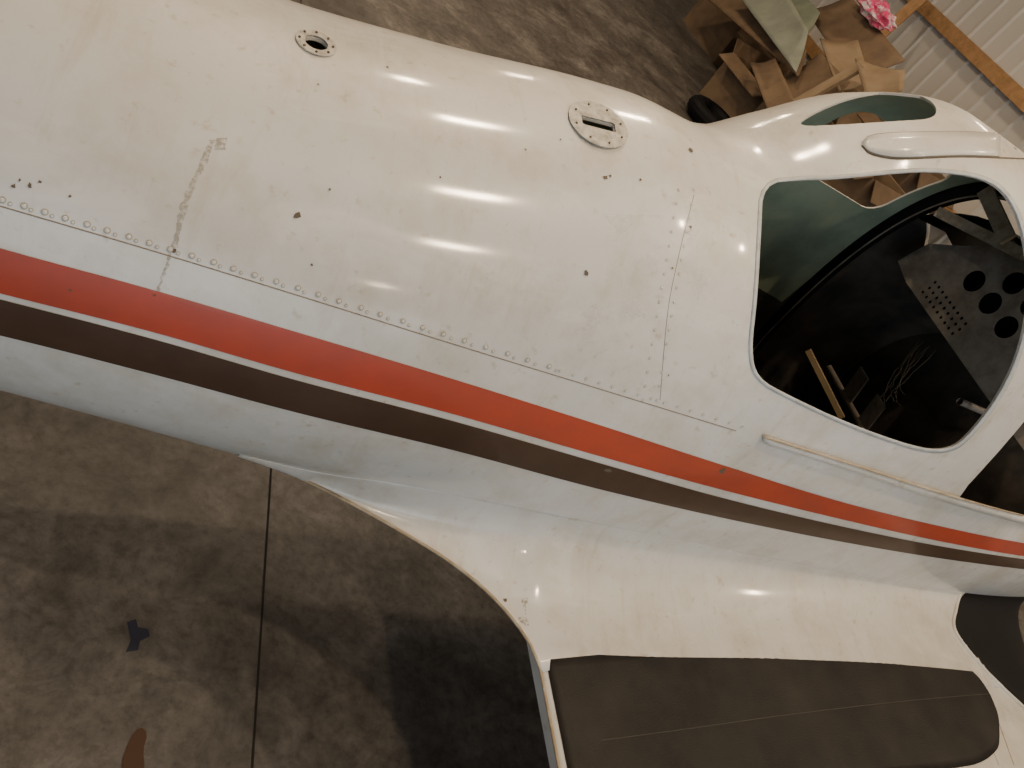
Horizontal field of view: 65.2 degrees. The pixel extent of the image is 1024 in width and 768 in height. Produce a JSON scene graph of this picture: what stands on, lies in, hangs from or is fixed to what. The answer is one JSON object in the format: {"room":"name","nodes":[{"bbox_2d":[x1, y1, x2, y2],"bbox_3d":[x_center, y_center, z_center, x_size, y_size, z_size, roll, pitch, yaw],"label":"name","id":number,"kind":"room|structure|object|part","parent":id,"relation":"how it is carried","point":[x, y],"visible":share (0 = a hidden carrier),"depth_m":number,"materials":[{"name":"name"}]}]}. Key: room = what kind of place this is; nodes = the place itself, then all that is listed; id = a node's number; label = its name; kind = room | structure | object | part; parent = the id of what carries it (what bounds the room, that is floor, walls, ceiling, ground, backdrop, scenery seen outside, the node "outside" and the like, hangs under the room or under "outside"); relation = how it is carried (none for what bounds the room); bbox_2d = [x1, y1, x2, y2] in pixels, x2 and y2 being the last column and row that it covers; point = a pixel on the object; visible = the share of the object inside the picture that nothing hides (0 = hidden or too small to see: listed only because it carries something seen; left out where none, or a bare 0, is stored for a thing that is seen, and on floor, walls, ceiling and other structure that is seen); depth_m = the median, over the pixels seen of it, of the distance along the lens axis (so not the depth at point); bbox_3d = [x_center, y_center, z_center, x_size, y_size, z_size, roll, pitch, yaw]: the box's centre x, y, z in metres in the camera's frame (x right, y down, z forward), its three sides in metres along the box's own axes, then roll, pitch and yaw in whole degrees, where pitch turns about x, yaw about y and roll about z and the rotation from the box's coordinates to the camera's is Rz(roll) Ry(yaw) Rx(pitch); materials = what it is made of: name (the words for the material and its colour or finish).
{"room":"aircraft hangar","nodes":[
{"label":"aircraft hangar","id":0,"kind":"room"},
{"bbox_2d":[0,0,1023,767],"bbox_3d":[-1.522,-0.742,3.466,16.700,0.001,26.000,17,43,-31],"label":"floor","id":1,"kind":"structure","parent":0,"point":[377,651],"depth_m":2.62,"materials":[{"name":"concrete"}]},
{"bbox_2d":[122,728,146,767],"bbox_3d":[-1.008,1.006,2.131,0.057,0.001,0.176,17,43,-31],"label":"rust stain","id":2,"kind":"object","parent":1,"relation":"on","point":[133,757],"visible":1,"depth_m":2.15,"materials":[{"name":"brown"}]},
{"bbox_2d":[126,619,149,651],"bbox_3d":[-1.092,0.734,2.334,0.068,0.001,0.101,17,43,-31],"label":"scrap","id":3,"kind":"object","parent":1,"relation":"on","point":[137,634],"visible":1,"depth_m":2.33,"materials":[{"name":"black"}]},
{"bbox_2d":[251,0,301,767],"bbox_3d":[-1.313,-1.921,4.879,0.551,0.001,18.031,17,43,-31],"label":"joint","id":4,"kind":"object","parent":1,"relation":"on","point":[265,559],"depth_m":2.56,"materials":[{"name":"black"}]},
{"bbox_2d":[687,95,730,123],"bbox_3d":[2.330,-3.110,9.336,0.680,0.200,0.680,17,43,-31],"label":"tire","id":5,"kind":"object","parent":1,"relation":"on","point":[702,109],"visible":0.59,"depth_m":9.15,"materials":[{"name":"black rubber"}]},
{"bbox_2d":[683,0,953,213],"bbox_3d":[3.720,-4.155,9.908,2.655,2.332,6.346,17,43,-31],"label":"cardboard","id":6,"kind":"object","parent":1,"relation":"on","point":[757,46],"visible":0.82,"depth_m":9.18,"materials":[{"name":"brown cardboard"}]},
{"bbox_3d":[3.074,-4.565,10.217,0.222,0.706,3.886,24,39,-23],"label":"sheet metal panel","id":7,"kind":"part","parent":6,"relation":"part of","materials":[{"name":"cardboard"}]},
{"bbox_3d":[1.140,0.810,3.819,0.600,0.620,0.800,17,43,-31],"label":"support stand","id":8,"kind":"object","parent":1,"relation":"on","visible":0},
{"bbox_2d":[0,0,1023,767],"bbox_3d":[-0.678,0.904,0.068,9.400,1.651,5.420,17,43,-31],"label":"fuselage","id":9,"kind":"object","parent":8,"relation":"on","point":[733,449],"visible":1,"depth_m":1.86,"materials":[{"name":"white paint"}]},
{"bbox_3d":[-0.384,-0.670,1.570,0.079,0.018,0.080,17,43,-31],"label":"antenna plate","id":10,"kind":"part","parent":9,"relation":"part of","materials":[{"name":"white metal"}]},
{"bbox_3d":[0.191,-0.574,1.765,0.140,0.044,0.142,17,43,-31],"label":"antenna mount plate","id":11,"kind":"part","parent":9,"relation":"part of","materials":[{"name":"white metal"}]},
{"bbox_3d":[1.504,2.354,1.615,2.750,0.240,4.440,17,43,-31],"label":"wing panel","id":12,"kind":"part","parent":9,"relation":"part of","materials":[{"name":"white paint"}]},
{"bbox_3d":[1.682,0.461,2.762,2.696,0.188,0.109,13,45,-34],"label":"door sill rail","id":13,"kind":"part","parent":9,"relation":"part of","materials":[{"name":"white metal"}]},
{"bbox_3d":[1.100,-0.586,2.030,0.396,0.199,0.136,13,45,-35],"label":"roof plate","id":14,"kind":"part","parent":9,"relation":"part of","materials":[{"name":"white paint"}]},
{"bbox_3d":[1.610,-0.224,2.634,0.004,0.360,0.880,17,43,-31],"label":"instrument panel","id":15,"kind":"part","parent":9,"relation":"part of","materials":[{"name":"metal"}]},
{"bbox_2d":[803,0,1023,244],"bbox_3d":[6.682,-0.230,6.323,0.030,5.000,26.082,17,43,-31],"label":"wall","id":16,"kind":"structure","parent":0,"point":[934,68],"depth_m":9.81,"materials":[{"name":"beige metal"}]},
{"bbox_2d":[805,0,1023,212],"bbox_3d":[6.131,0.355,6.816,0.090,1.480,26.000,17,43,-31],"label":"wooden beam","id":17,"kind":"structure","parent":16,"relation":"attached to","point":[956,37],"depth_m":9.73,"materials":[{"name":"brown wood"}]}
]}

